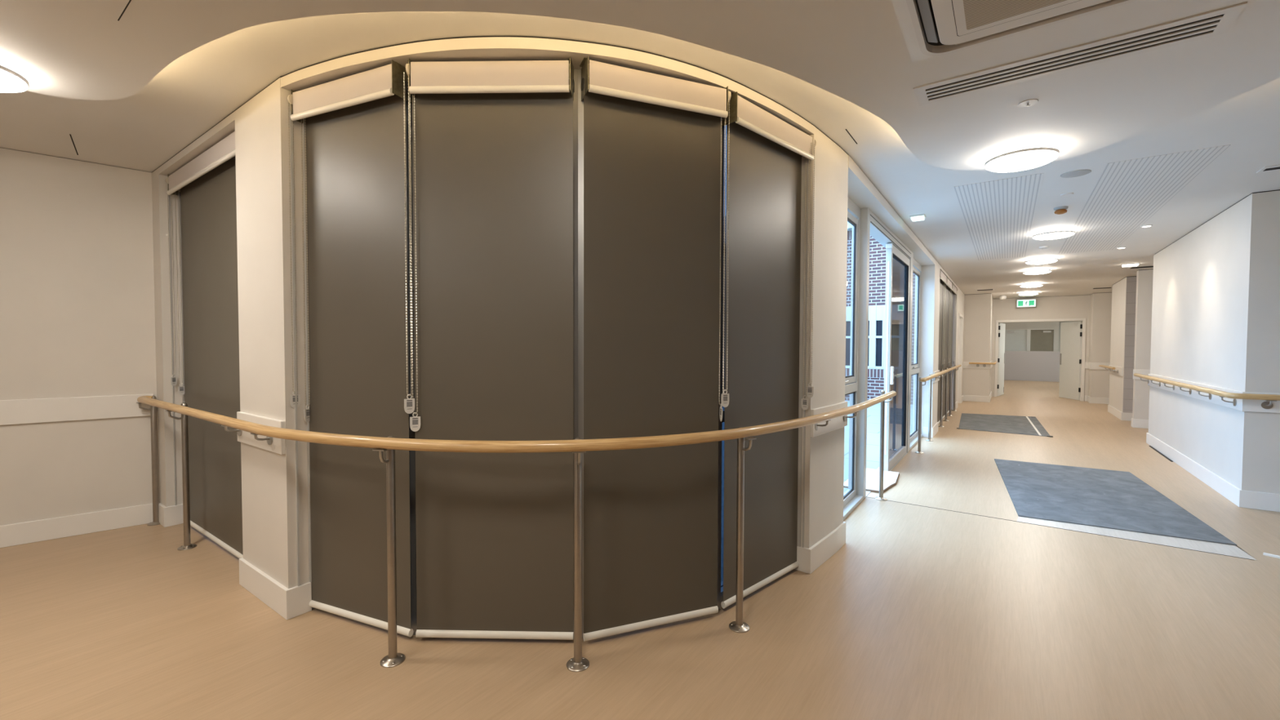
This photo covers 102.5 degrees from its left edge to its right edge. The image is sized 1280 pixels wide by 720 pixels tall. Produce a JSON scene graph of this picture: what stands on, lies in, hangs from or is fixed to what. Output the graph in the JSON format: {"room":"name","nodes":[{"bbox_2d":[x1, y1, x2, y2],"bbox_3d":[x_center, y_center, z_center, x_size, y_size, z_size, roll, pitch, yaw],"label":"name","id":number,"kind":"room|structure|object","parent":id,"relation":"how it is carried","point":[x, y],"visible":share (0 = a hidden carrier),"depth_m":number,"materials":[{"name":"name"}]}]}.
{"room":"hospital interior","nodes":[
{"label":"hospital interior","id":0,"kind":"room"},
{"bbox_2d":[0,147,159,525],"bbox_3d":[-5.927,-0.043,2.133,5.745,2.696,0.146,-1,2,-42],"label":"wall","id":1,"kind":"structure","parent":0,"point":[77,311],"depth_m":3.69,"materials":[{"name":"paint"}]},
{"bbox_2d":[0,393,153,425],"bbox_3d":[-5.875,0.390,2.082,5.674,0.168,0.020,-1,2,-42],"label":"trim","id":2,"kind":"structure","parent":1,"relation":"attached to","point":[17,411],"depth_m":3.67,"materials":[{"name":"paint"}]},
{"bbox_2d":[0,502,159,547],"bbox_3d":[-5.871,1.231,2.113,5.693,0.150,0.016,-1,2,-42],"label":"baseboard","id":3,"kind":"structure","parent":1,"relation":"attached to","point":[31,531],"depth_m":3.70,"materials":[{"name":"paint"}]},
{"bbox_2d":[234,77,313,608],"bbox_3d":[-1.952,-0.050,2.848,0.630,2.692,0.260,1,2,36],"label":"wall column","id":4,"kind":"structure","parent":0,"point":[268,501],"depth_m":2.65,"materials":[{"name":"paint"}]},
{"bbox_2d":[236,411,285,454],"bbox_3d":[-2.033,0.383,2.745,0.615,0.168,0.020,1,2,36],"label":"trim","id":5,"kind":"structure","parent":4,"relation":"attached to","point":[278,445],"depth_m":2.69,"materials":[{"name":"paint"}]},
{"bbox_2d":[239,557,311,619],"bbox_3d":[-2.007,1.223,2.812,0.662,0.150,0.116,1,2,36],"label":"baseboard","id":6,"kind":"structure","parent":4,"relation":"attached to","point":[289,603],"depth_m":2.66,"materials":[{"name":"paint"}]},
{"bbox_2d":[289,110,311,586],"bbox_3d":[-1.720,-0.044,2.618,0.015,2.395,0.075,1,2,36],"label":"window frame","id":7,"kind":"structure","parent":4,"relation":"attached to","point":[291,120],"depth_m":2.61,"materials":[{"name":"paint"}]},
{"bbox_2d":[158,37,957,288],"bbox_3d":[1.825,-1.445,6.463,11.623,0.082,7.542,0,2,-11],"label":"wall","id":8,"kind":"structure","parent":0,"point":[469,49],"depth_m":2.37,"materials":[{"name":"paint"}]},
{"bbox_2d":[152,35,963,293],"bbox_3d":[3.326,-1.502,7.059,15.020,0.008,3.688,-1,2,-37],"label":"trim","id":9,"kind":"structure","parent":8,"relation":"attached to","point":[471,36],"depth_m":2.31,"materials":[{"name":"grey"}]},
{"bbox_2d":[568,68,724,615],"bbox_3d":[0.039,-0.012,2.551,0.807,2.645,0.070,0,2,-21],"label":"window","id":10,"kind":"structure","parent":8,"relation":"in","point":[575,71],"depth_m":2.39,"materials":[{"name":"silver metal"}]},
{"bbox_2d":[720,124,726,602],"bbox_3d":[0.652,-0.021,2.943,0.863,2.645,0.070,-1,2,-43],"label":"window","id":11,"kind":"structure","parent":8,"relation":"in","point":[723,408],"depth_m":2.76,"materials":[{"name":"silver metal"}]},
{"bbox_2d":[843,197,863,520],"bbox_3d":[1.625,-0.034,4.144,0.120,2.610,1.170,1,2,36],"label":"window","id":12,"kind":"structure","parent":8,"relation":"in","point":[851,500],"depth_m":4.55,"materials":[{"name":"paint"}]},
{"bbox_2d":[856,207,913,498],"bbox_3d":[2.764,-0.065,5.708,0.153,2.630,2.700,1,2,36],"label":"door","id":13,"kind":"structure","parent":8,"relation":"in","point":[899,258],"depth_m":5.61,"materials":[{"name":"paint"}]},
{"bbox_2d":[909,258,922,450],"bbox_3d":[3.909,-0.117,7.335,0.120,2.610,1.280,1,2,36],"label":"window","id":14,"kind":"structure","parent":8,"relation":"in","point":[917,268],"depth_m":7.78,"materials":[{"name":"paint"}]},
{"bbox_2d":[937,278,944,422],"bbox_3d":[5.142,-0.154,8.860,0.091,2.567,1.076,1,2,36],"label":"roller blind","id":15,"kind":"object","parent":8,"relation":"attached to","point":[940,280],"visible":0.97,"depth_m":9.10,"materials":[{"name":"brown"}]},
{"bbox_2d":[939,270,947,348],"bbox_3d":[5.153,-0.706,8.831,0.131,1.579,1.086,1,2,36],"label":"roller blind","id":16,"kind":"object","parent":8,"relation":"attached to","point":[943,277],"visible":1,"depth_m":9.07,"materials":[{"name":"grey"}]},
{"bbox_2d":[941,284,950,419],"bbox_3d":[5.793,-0.178,9.770,0.091,2.567,1.076,1,2,36],"label":"roller blind","id":17,"kind":"object","parent":8,"relation":"attached to","point":[944,321],"visible":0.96,"depth_m":9.81,"materials":[{"name":"brown"}]},
{"bbox_2d":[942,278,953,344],"bbox_3d":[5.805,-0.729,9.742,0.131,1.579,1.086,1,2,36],"label":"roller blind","id":18,"kind":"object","parent":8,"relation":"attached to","point":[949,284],"visible":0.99,"depth_m":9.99,"materials":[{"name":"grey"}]},
{"bbox_2d":[946,290,955,413],"bbox_3d":[6.445,-0.202,10.681,0.091,2.567,1.076,1,2,36],"label":"roller blind","id":19,"kind":"object","parent":8,"relation":"attached to","point":[950,321],"visible":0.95,"depth_m":10.64,"materials":[{"name":"brown"}]},
{"bbox_2d":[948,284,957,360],"bbox_3d":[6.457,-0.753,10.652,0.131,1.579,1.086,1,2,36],"label":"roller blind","id":20,"kind":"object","parent":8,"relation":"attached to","point":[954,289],"visible":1,"depth_m":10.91,"materials":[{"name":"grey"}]},
{"bbox_2d":[0,380,1279,719],"bbox_3d":[6.740,1.149,10.827,11.991,0.101,34.600,1,2,36],"label":"floor","id":21,"kind":"structure","parent":0,"point":[922,613],"depth_m":2.45,"materials":[{"name":"laminate"}]},
{"bbox_2d":[151,168,182,506],"bbox_3d":[-3.611,-0.088,4.034,0.249,2.692,0.260,1,2,36],"label":"wall pier","id":22,"kind":"object","parent":21,"relation":"on","point":[159,186],"visible":0.36,"depth_m":3.90,"materials":[{"name":"paint"}]},
{"bbox_2d":[158,502,183,527],"bbox_3d":[-3.632,1.185,3.974,0.199,0.150,0.116,1,2,36],"label":"baseboard","id":23,"kind":"object","parent":22,"relation":"attached to","point":[169,516],"visible":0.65,"depth_m":3.91,"materials":[{"name":"paint"}]},
{"bbox_2d":[168,195,185,505],"bbox_3d":[-3.474,-0.060,3.900,0.130,2.645,0.100,1,2,36],"label":"window frame","id":24,"kind":"structure","parent":22,"relation":"attached to","point":[180,218],"depth_m":3.91,"materials":[{"name":"paint"}]},
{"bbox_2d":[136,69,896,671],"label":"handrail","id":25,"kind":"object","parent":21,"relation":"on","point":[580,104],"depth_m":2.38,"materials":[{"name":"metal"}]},
{"bbox_2d":[164,131,235,386],"bbox_3d":[-2.889,-0.579,3.455,1.515,1.579,0.131,1,2,36],"label":"roller blind","id":26,"kind":"object","parent":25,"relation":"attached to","point":[224,150],"visible":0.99,"depth_m":3.44,"materials":[{"name":"grey"}]},
{"bbox_2d":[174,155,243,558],"bbox_3d":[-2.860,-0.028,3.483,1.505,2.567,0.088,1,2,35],"label":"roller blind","id":27,"kind":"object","parent":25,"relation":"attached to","point":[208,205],"visible":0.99,"depth_m":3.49,"materials":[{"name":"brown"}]},
{"bbox_2d":[287,59,412,408],"bbox_3d":[-1.404,-0.545,2.479,0.705,1.584,0.134,1,2,23],"label":"roller blind","id":28,"kind":"object","parent":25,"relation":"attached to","point":[385,81],"visible":1,"depth_m":2.41,"materials":[{"name":"grey"}]},
{"bbox_2d":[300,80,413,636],"bbox_3d":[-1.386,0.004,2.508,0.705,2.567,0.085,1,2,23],"label":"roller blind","id":29,"kind":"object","parent":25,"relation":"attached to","point":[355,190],"visible":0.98,"depth_m":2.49,"materials":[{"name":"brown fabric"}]},
{"bbox_2d":[403,56,573,413],"bbox_3d":[-0.681,-0.543,2.325,0.752,1.574,0.131,0,2,1],"label":"roller blind","id":30,"kind":"object","parent":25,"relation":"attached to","point":[521,76],"visible":1,"depth_m":2.26,"materials":[{"name":"grey"}]},
{"bbox_2d":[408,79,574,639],"bbox_3d":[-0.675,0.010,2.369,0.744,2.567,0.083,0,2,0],"label":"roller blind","id":31,"kind":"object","parent":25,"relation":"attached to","point":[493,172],"visible":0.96,"depth_m":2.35,"materials":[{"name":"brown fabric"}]},
{"bbox_2d":[581,77,725,641],"bbox_3d":[0.080,0.010,2.456,0.715,2.567,0.113,0,2,-21],"label":"roller blind","id":32,"kind":"object","parent":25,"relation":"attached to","point":[652,233],"visible":0.99,"depth_m":2.45,"materials":[{"name":"brown fabric"}]},
{"bbox_2d":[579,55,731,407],"bbox_3d":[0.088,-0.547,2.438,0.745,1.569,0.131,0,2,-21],"label":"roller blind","id":33,"kind":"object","parent":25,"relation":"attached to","point":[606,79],"visible":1,"depth_m":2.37,"materials":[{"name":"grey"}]},
{"bbox_2d":[720,117,809,608],"bbox_3d":[0.724,0.000,2.887,0.775,2.567,0.122,-1,2,-43],"label":"roller blind","id":34,"kind":"object","parent":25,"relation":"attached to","point":[764,260],"visible":0.98,"depth_m":2.86,"materials":[{"name":"brown"}]},
{"bbox_2d":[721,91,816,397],"bbox_3d":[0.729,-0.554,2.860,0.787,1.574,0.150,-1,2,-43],"label":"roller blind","id":35,"kind":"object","parent":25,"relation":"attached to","point":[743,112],"visible":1,"depth_m":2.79,"materials":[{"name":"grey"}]},
{"bbox_2d":[844,467,899,492],"bbox_3d":[2.394,1.228,5.262,0.419,0.022,0.890,1,2,36],"label":"cardboard sheet","id":36,"kind":"object","parent":21,"relation":"on","point":[890,478],"visible":0.55,"depth_m":5.20,"materials":[{"name":"white"}]},
{"bbox_2d":[912,259,940,434],"bbox_3d":[4.532,-0.178,8.117,0.260,2.692,0.720,1,2,36],"label":"pier","id":37,"kind":"object","parent":21,"relation":"on","point":[931,274],"visible":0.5,"depth_m":7.82,"materials":[{"name":"paint"}]},
{"bbox_2d":[922,422,938,437],"bbox_3d":[4.591,1.094,8.108,0.136,0.150,0.752,1,2,36],"label":"baseboard","id":38,"kind":"object","parent":37,"relation":"attached to","point":[934,429],"visible":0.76,"depth_m":7.83,"materials":[{"name":"paint"}]},
{"bbox_2d":[933,369,939,382],"bbox_3d":[4.650,0.254,8.056,0.020,0.168,0.700,1,2,36],"label":"trim","id":39,"kind":"structure","parent":37,"relation":"attached to","point":[938,371],"depth_m":8.00,"materials":[{"name":"paint"}]},
{"bbox_2d":[915,364,961,453],"bbox_3d":[5.305,0.653,8.967,0.135,0.987,6.153,1,2,36],"label":"handrail","id":40,"kind":"object","parent":21,"relation":"on","point":[942,372],"visible":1,"depth_m":7.81,"materials":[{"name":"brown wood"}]},
{"bbox_2d":[956,413,1053,436],"bbox_3d":[6.547,1.135,9.322,1.335,0.012,2.670,1,2,36],"label":"floor mat","id":41,"kind":"object","parent":21,"relation":"on","point":[1027,425],"visible":1,"depth_m":9.11,"materials":[{"name":"grey"}]},
{"bbox_2d":[1004,351,1060,382],"bbox_3d":[15.693,0.241,20.915,4.400,1.205,0.060,1,2,36],"label":"wall","id":42,"kind":"structure","parent":21,"relation":"on","point":[1029,366],"depth_m":20.75,"materials":[{"name":"grey"}]},
{"bbox_2d":[869,497,1253,559],"bbox_3d":[3.034,1.278,4.025,2.360,0.002,0.006,1,2,36],"label":"trim","id":43,"kind":"structure","parent":21,"relation":"on","point":[869,497],"depth_m":3.83,"materials":[{"name":"grey"}]},
{"bbox_2d":[994,458,1236,545],"bbox_3d":[4.244,1.252,4.925,1.234,0.008,2.459,1,2,31],"label":"floor mat","id":44,"kind":"object","parent":21,"relation":"on","point":[1087,496],"visible":1,"depth_m":4.56,"materials":[{"name":"carpet"}]},
{"bbox_2d":[1262,552,1279,558],"bbox_3d":[4.196,1.294,3.380,0.025,0.012,0.120,-1,2,-34],"label":"trim offcut","id":45,"kind":"structure","parent":21,"relation":"on","point":[1264,553],"depth_m":3.40,"materials":[{"name":"paint"}]},
{"bbox_2d":[0,11,1279,298],"bbox_3d":[6.748,-1.675,10.748,11.991,0.150,34.600,1,2,36],"label":"ceiling","id":46,"kind":"structure","parent":0,"point":[142,131],"depth_m":3.16,"materials":[{"name":"paint"}]},
{"bbox_2d":[909,213,925,222],"bbox_3d":[2.816,-1.438,5.205,0.130,0.036,0.140,1,2,36],"label":"recessed light","id":47,"kind":"object","parent":46,"relation":"in","point":[917,217],"visible":1,"depth_m":5.17,"materials":[{"name":"white plastic"}]},
{"bbox_2d":[954,173,1044,260],"bbox_3d":[4.113,-1.469,5.862,0.585,0.003,4.420,1,2,36],"label":"acoustic panel","id":48,"kind":"object","parent":46,"relation":"attached to","point":[999,215],"visible":1,"depth_m":5.04,"materials":[{"name":"white"}]},
{"bbox_2d":[1018,292,1038,295],"bbox_3d":[9.396,-1.601,12.422,0.380,0.062,0.380,1,2,36],"label":"ceiling light","id":49,"kind":"object","parent":46,"relation":"attached to","point":[1021,293],"visible":1,"depth_m":12.31,"materials":[{"name":"white"}]},
{"bbox_2d":[1020,283,1043,287],"bbox_3d":[8.170,-1.557,10.717,0.380,0.062,0.380,1,2,36],"label":"ceiling light","id":50,"kind":"object","parent":46,"relation":"attached to","point":[1026,285],"visible":1,"depth_m":10.61,"materials":[{"name":"white"}]},
{"bbox_2d":[1021,284,1042,287],"bbox_3d":[8.170,-1.536,10.718,0.373,0.020,0.373,1,2,36],"label":"diffuser","id":51,"kind":"object","parent":50,"relation":"attached to","point":[1022,286],"depth_m":10.63,"materials":[{"name":"white"}]},
{"bbox_2d":[1022,268,1051,274],"bbox_3d":[6.777,-1.507,8.764,0.380,0.062,0.380,1,2,36],"label":"ceiling light","id":52,"kind":"object","parent":46,"relation":"attached to","point":[1037,271],"visible":1,"depth_m":8.65,"materials":[{"name":"white"}]},
{"bbox_2d":[1023,271,1051,274],"bbox_3d":[6.777,-1.486,8.764,0.373,0.020,0.373,1,2,36],"label":"diffuser","id":53,"kind":"object","parent":52,"relation":"attached to","point":[1026,272],"depth_m":8.71,"materials":[{"name":"white"}]},
{"bbox_2d":[1025,257,1057,264],"bbox_3d":[5.991,-1.478,7.666,0.380,0.062,0.380,1,2,36],"label":"ceiling light","id":54,"kind":"object","parent":46,"relation":"attached to","point":[1041,260],"visible":1,"depth_m":7.56,"materials":[{"name":"white"}]},
{"bbox_2d":[1026,259,1057,264],"bbox_3d":[5.991,-1.457,7.667,0.373,0.020,0.373,1,2,36],"label":"diffuser","id":55,"kind":"object","parent":54,"relation":"attached to","point":[1030,261],"depth_m":7.61,"materials":[{"name":"white"}]},
{"bbox_2d":[1032,229,1075,239],"bbox_3d":[4.723,-1.432,5.869,0.380,0.062,0.380,1,2,36],"label":"ceiling light","id":56,"kind":"object","parent":46,"relation":"attached to","point":[1054,233],"visible":1,"depth_m":5.78,"materials":[{"name":"white"}]},
{"bbox_2d":[1053,205,1068,214],"bbox_3d":[3.983,-1.413,4.861,0.110,0.060,0.110,1,2,36],"label":"smoke detector","id":57,"kind":"object","parent":46,"relation":"attached to","point":[1059,210],"visible":1,"depth_m":4.83,"materials":[{"name":"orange plastic"}]},
{"bbox_2d":[1059,192,1073,196],"bbox_3d":[3.685,-1.428,4.435,0.090,0.008,0.090,1,2,36],"label":"junction cover","id":58,"kind":"object","parent":46,"relation":"attached to","point":[1066,193],"visible":1,"depth_m":4.42,"materials":[{"name":"white plastic"}]},
{"bbox_2d":[1060,169,1091,177],"bbox_3d":[3.311,-1.415,3.904,0.180,0.006,0.180,1,2,36],"label":"ceiling speaker","id":59,"kind":"object","parent":46,"relation":"attached to","point":[1077,173],"visible":1,"depth_m":3.89,"materials":[{"name":"grey plastic"}]},
{"bbox_2d":[1120,262,1140,266],"bbox_3d":[7.785,-1.506,8.153,0.200,0.035,0.180,1,2,36],"label":"recessed light","id":60,"kind":"object","parent":46,"relation":"in","point":[1132,264],"visible":1,"depth_m":8.10,"materials":[{"name":"white plastic"}]},
{"bbox_2d":[1127,265,1153,269],"bbox_3d":[8.305,-1.525,8.407,0.430,0.008,0.300,1,2,36],"label":"ceiling vent","id":61,"kind":"object","parent":46,"relation":"in","point":[1144,266],"visible":0.61,"depth_m":8.43,"materials":[{"name":"white plastic"}]},
{"bbox_2d":[1058,144,1231,253],"bbox_3d":[4.886,-1.451,5.309,0.595,0.003,4.420,1,2,36],"label":"acoustic panel","id":62,"kind":"object","parent":46,"relation":"attached to","point":[1126,193],"visible":1,"depth_m":4.45,"materials":[{"name":"white"}]},
{"bbox_2d":[1256,164,1279,173],"bbox_3d":[4.701,-1.405,3.733,0.250,0.008,0.160,1,2,36],"label":"ceiling vent","id":63,"kind":"object","parent":46,"relation":"in","point":[1275,167],"visible":1,"depth_m":3.78,"materials":[{"name":"white plastic"}]},
{"bbox_3d":[-0.107,-1.304,1.033,6.364,0.087,6.870,1,2,36],"label":"ceiling","id":64,"kind":"structure","parent":46,"relation":"attached to","visible":0},
{"bbox_2d":[0,0,1279,170],"bbox_3d":[-0.185,-1.230,0.179,7.063,0.013,5.679,0,2,-11],"label":"ceiling","id":65,"kind":"structure","parent":64,"relation":"attached to","point":[856,51],"depth_m":2.12,"materials":[{"name":"paint"}]},
{"bbox_2d":[0,62,29,93],"bbox_3d":[-2.911,-1.252,2.199,0.380,0.062,0.380,1,2,36],"label":"ceiling light","id":66,"kind":"object","parent":65,"relation":"attached to","point":[11,82],"visible":1,"depth_m":2.27,"materials":[{"name":"white"}]},
{"bbox_2d":[62,0,131,21],"bbox_3d":[-1.901,-1.267,1.554,0.547,0.002,0.547,1,2,36],"label":"access hatch","id":67,"kind":"object","parent":65,"relation":"attached to","point":[113,9],"visible":1,"depth_m":1.85,"materials":[{"name":"paint"}]},
{"bbox_2d":[891,0,1138,62],"bbox_3d":[1.269,-1.236,1.563,0.910,0.045,0.910,1,2,36],"label":"air conditioner","id":68,"kind":"object","parent":65,"relation":"attached to","point":[929,28],"visible":1,"depth_m":1.85,"materials":[{"name":"paint"}]},
{"bbox_2d":[951,0,1080,35],"bbox_3d":[1.269,-1.216,1.563,0.554,0.002,0.554,1,2,36],"label":"grille","id":69,"kind":"object","parent":68,"relation":"attached to","point":[969,17],"depth_m":1.80,"materials":[{"name":"metal"}]},
{"bbox_2d":[984,145,1059,172],"bbox_3d":[2.403,-1.265,3.241,0.380,0.062,0.380,1,2,36],"label":"ceiling light","id":70,"kind":"object","parent":65,"relation":"attached to","point":[1026,157],"visible":1,"depth_m":3.17,"materials":[{"name":"white"}]},
{"bbox_2d":[1017,98,1038,107],"bbox_3d":[1.938,-1.277,2.565,0.084,0.016,0.084,1,2,36],"label":"sprinkler","id":71,"kind":"object","parent":65,"relation":"attached to","point":[1027,103],"visible":1,"depth_m":2.56,"materials":[{"name":"white plastic"}]},
{"bbox_2d":[913,2,1247,106],"bbox_3d":[1.776,-1.272,2.201,1.050,0.006,0.210,1,2,36],"label":"ceiling vent","id":72,"kind":"object","parent":65,"relation":"in","point":[1217,22],"visible":1,"depth_m":2.13,"materials":[{"name":"white plastic"}]},
{"bbox_2d":[800,126,848,548],"bbox_3d":[1.127,-0.056,3.404,0.262,2.692,0.634,2,2,40],"label":"wall column","id":73,"kind":"structure","parent":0,"point":[824,453],"depth_m":3.27,"materials":[{"name":"paint"}]},
{"bbox_2d":[796,156,808,547],"bbox_3d":[0.987,-0.040,3.124,0.048,2.375,0.010,1,2,36],"label":"trim","id":74,"kind":"structure","parent":73,"relation":"attached to","point":[803,159],"depth_m":3.12,"materials":[{"name":"paint"}]},
{"bbox_2d":[795,521,845,573],"bbox_3d":[1.197,1.216,3.392,0.122,0.150,0.645,2,2,40],"label":"baseboard","id":75,"kind":"structure","parent":73,"relation":"attached to","point":[810,559],"depth_m":3.23,"materials":[{"name":"paint"}]},
{"bbox_2d":[810,400,847,436],"bbox_3d":[1.239,0.376,3.335,0.026,0.168,0.613,2,2,40],"label":"trim","id":76,"kind":"structure","parent":73,"relation":"attached to","point":[835,424],"depth_m":3.28,"materials":[{"name":"paint"}]},
{"bbox_2d":[951,286,964,407],"bbox_3d":[7.427,-0.283,12.162,0.260,2.692,2.370,1,2,36],"label":"wall","id":77,"kind":"structure","parent":0,"point":[956,297],"depth_m":11.31,"materials":[{"name":"paint"}]},
{"bbox_2d":[956,312,963,404],"bbox_3d":[7.474,-0.005,12.129,0.165,2.140,1.140,1,2,36],"label":"door","id":78,"kind":"structure","parent":77,"relation":"in","point":[960,317],"depth_m":12.50,"materials":[{"name":"paint"}]},
{"bbox_2d":[962,293,993,395],"bbox_3d":[8.868,-0.321,13.694,0.820,2.692,1.800,1,2,36],"label":"wall","id":79,"kind":"structure","parent":0,"point":[978,308],"depth_m":12.89,"materials":[{"name":"paint"}]},
{"bbox_2d":[951,391,991,409],"bbox_3d":[8.262,0.977,12.694,0.626,0.150,4.186,1,2,36],"label":"baseboard","id":80,"kind":"structure","parent":79,"relation":"attached to","point":[966,397],"depth_m":12.88,"materials":[{"name":"paint"}]},
{"bbox_2d":[963,360,992,368],"bbox_3d":[8.946,0.113,13.576,0.580,0.168,1.720,1,2,36],"label":"trim","id":81,"kind":"structure","parent":79,"relation":"attached to","point":[966,364],"depth_m":12.90,"materials":[{"name":"paint"}]},
{"bbox_2d":[968,360,996,367],"bbox_3d":[8.953,0.102,13.383,0.554,0.119,1.624,1,2,36],"label":"handrail","id":82,"kind":"object","parent":79,"relation":"attached to","point":[995,362],"visible":1,"depth_m":12.76,"materials":[{"name":"brown wood"}]},
{"bbox_2d":[991,298,996,396],"bbox_3d":[9.797,-0.333,14.222,0.075,2.692,0.140,1,2,36],"label":"wall","id":83,"kind":"structure","parent":0,"point":[994,300],"depth_m":14.16,"materials":[{"name":"paint"}]},
{"bbox_2d":[998,321,1059,351],"bbox_3d":[15.434,-0.551,22.581,4.610,2.692,0.100,1,2,36],"label":"wall","id":84,"kind":"structure","parent":0,"point":[1025,325],"depth_m":21.53,"materials":[{"name":"paint"}]},
{"bbox_2d":[1004,328,1053,351],"bbox_3d":[16.407,-0.246,21.854,1.850,2.130,0.100,1,2,36],"label":"interior window","id":85,"kind":"structure","parent":84,"relation":"in","point":[1015,340],"depth_m":21.74,"materials":[{"name":"glass"}]},
{"bbox_2d":[995,295,1086,319],"bbox_3d":[10.595,-1.365,13.624,1.880,0.592,0.140,1,2,36],"label":"wall end header","id":86,"kind":"structure","parent":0,"point":[1072,306],"depth_m":13.49,"materials":[{"name":"paint"}]},
{"bbox_2d":[1016,298,1035,307],"bbox_3d":[10.264,-1.503,13.647,0.410,0.205,0.202,1,2,36],"label":"exit sign","id":87,"kind":"object","parent":86,"relation":"attached to","point":[1031,303],"visible":1,"depth_m":13.58,"materials":[{"name":"green plastic"}]},
{"bbox_2d":[994,318,1086,401],"bbox_3d":[10.826,-0.033,13.990,1.880,2.110,0.999,1,2,36],"label":"door","id":88,"kind":"structure","parent":86,"relation":"in","point":[1073,334],"depth_m":13.68,"materials":[{"name":"paint"}]},
{"bbox_2d":[1053,320,1082,351],"bbox_3d":[18.296,-0.573,23.668,8.200,2.692,0.200,1,2,36],"label":"wall","id":89,"kind":"structure","parent":0,"point":[1066,321],"depth_m":23.11,"materials":[{"name":"paint"}]},
{"bbox_2d":[1084,294,1090,400],"bbox_3d":[11.386,-0.297,13.085,0.075,2.692,0.140,1,2,36],"label":"wall","id":90,"kind":"structure","parent":0,"point":[1088,297],"depth_m":13.03,"materials":[{"name":"paint"}]},
{"bbox_2d":[1088,292,1111,397],"bbox_3d":[11.849,-0.275,12.361,1.520,2.692,0.500,1,2,36],"label":"wall","id":91,"kind":"structure","parent":0,"point":[1100,311],"depth_m":12.51,"materials":[{"name":"paint"}]},
{"bbox_2d":[1084,395,1109,404],"bbox_3d":[11.735,0.993,12.465,1.380,0.150,0.516,1,2,36],"label":"baseboard","id":92,"kind":"structure","parent":91,"relation":"attached to","point":[1090,399],"depth_m":12.55,"materials":[{"name":"paint"}]},
{"bbox_2d":[1084,361,1110,369],"bbox_3d":[11.728,0.152,12.446,1.400,0.168,0.520,1,2,36],"label":"trim","id":93,"kind":"structure","parent":91,"relation":"attached to","point":[1093,366],"depth_m":12.55,"materials":[{"name":"paint"}]},
{"bbox_2d":[1108,277,1126,412],"bbox_3d":[10.146,-0.211,9.891,1.415,2.692,1.600,1,2,36],"label":"wall","id":94,"kind":"structure","parent":0,"point":[1118,289],"depth_m":10.22,"materials":[{"name":"paint"}]},
{"bbox_2d":[1098,364,1118,373],"bbox_3d":[9.694,0.182,10.626,0.120,0.119,1.652,1,2,36],"label":"handrail","id":95,"kind":"object","parent":94,"relation":"attached to","point":[1101,366],"visible":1,"depth_m":10.40,"materials":[{"name":"brown wood"}]},
{"bbox_2d":[1108,364,1123,376],"bbox_3d":[9.575,0.205,10.341,0.020,0.168,1.550,1,2,36],"label":"trim","id":96,"kind":"structure","parent":94,"relation":"attached to","point":[1120,369],"depth_m":10.12,"materials":[{"name":"paint"}]},
{"bbox_2d":[1107,404,1132,421],"bbox_3d":[10.049,1.058,9.983,1.231,0.150,1.616,1,2,36],"label":"baseboard","id":97,"kind":"structure","parent":94,"relation":"attached to","point":[1121,415],"depth_m":9.83,"materials":[{"name":"paint"}]},
{"bbox_2d":[1122,276,1136,413],"bbox_3d":[9.180,-0.280,9.592,0.180,2.542,0.008,1,2,36],"label":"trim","id":98,"kind":"structure","parent":94,"relation":"attached to","point":[1131,281],"depth_m":9.60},
{"bbox_2d":[1132,269,1153,419],"bbox_3d":[9.844,-0.157,7.919,3.210,2.692,0.140,1,2,36],"label":"wall","id":99,"kind":"structure","parent":0,"point":[1144,300],"depth_m":8.75,"materials":[{"name":"paint"}]},
{"bbox_2d":[1130,417,1148,428],"bbox_3d":[9.015,1.095,8.535,1.226,0.150,0.156,1,2,36],"label":"baseboard","id":100,"kind":"structure","parent":99,"relation":"attached to","point":[1135,423],"depth_m":8.78,"materials":[{"name":"paint"}]},
{"bbox_2d":[1133,368,1150,379],"bbox_3d":[8.970,0.256,8.457,1.240,0.168,0.020,1,2,36],"label":"trim","id":101,"kind":"structure","parent":99,"relation":"attached to","point":[1145,372],"depth_m":8.75,"materials":[{"name":"paint"}]},
{"bbox_2d":[1148,190,1279,493],"bbox_3d":[7.621,-0.079,4.918,3.330,2.692,3.630,1,2,36],"label":"wall","id":102,"kind":"structure","parent":0,"point":[1215,304],"depth_m":4.86,"materials":[{"name":"paint"}]},
{"bbox_2d":[1133,373,1279,408],"bbox_3d":[7.516,0.334,5.153,3.158,0.129,4.128,1,2,36],"label":"handrail","id":103,"kind":"object","parent":102,"relation":"attached to","point":[1266,405],"visible":1,"depth_m":4.62,"materials":[{"name":"brown wood"}]},
{"bbox_2d":[1146,432,1279,511],"bbox_3d":[7.611,1.191,4.958,3.346,0.150,3.662,1,2,36],"label":"baseboard","id":104,"kind":"structure","parent":102,"relation":"attached to","point":[1241,498],"depth_m":4.83,"materials":[{"name":"paint"}]},
{"bbox_2d":[1147,373,1279,413],"bbox_3d":[7.606,0.351,4.928,3.350,0.168,3.650,1,2,36],"label":"trim","id":105,"kind":"structure","parent":102,"relation":"attached to","point":[1242,405],"depth_m":4.82,"materials":[{"name":"paint"}]},
{"bbox_2d":[1155,189,1279,253],"bbox_3d":[7.531,-1.430,4.918,3.127,0.008,3.577,1,2,36],"label":"trim","id":106,"kind":"structure","parent":102,"relation":"attached to","point":[1277,189],"depth_m":4.81,"materials":[{"name":"grey"}]},
{"label":"outside","id":107,"kind":"structure","parent":0,"visible":0},
{"bbox_2d":[843,400,912,493],"bbox_3d":[4.659,1.232,15.148,70.000,0.280,90.000,1,2,36],"label":"ground","id":108,"kind":"structure","parent":107,"point":[873,450],"depth_m":8.34,"materials":[{"name":"white"}]},
{"bbox_2d":[844,221,915,404],"bbox_3d":[2.300,-2.209,18.101,15.000,6.420,3.400,1,2,36],"label":"brick building","id":109,"kind":"structure","parent":108,"relation":"on","point":[877,291],"depth_m":13.69,"materials":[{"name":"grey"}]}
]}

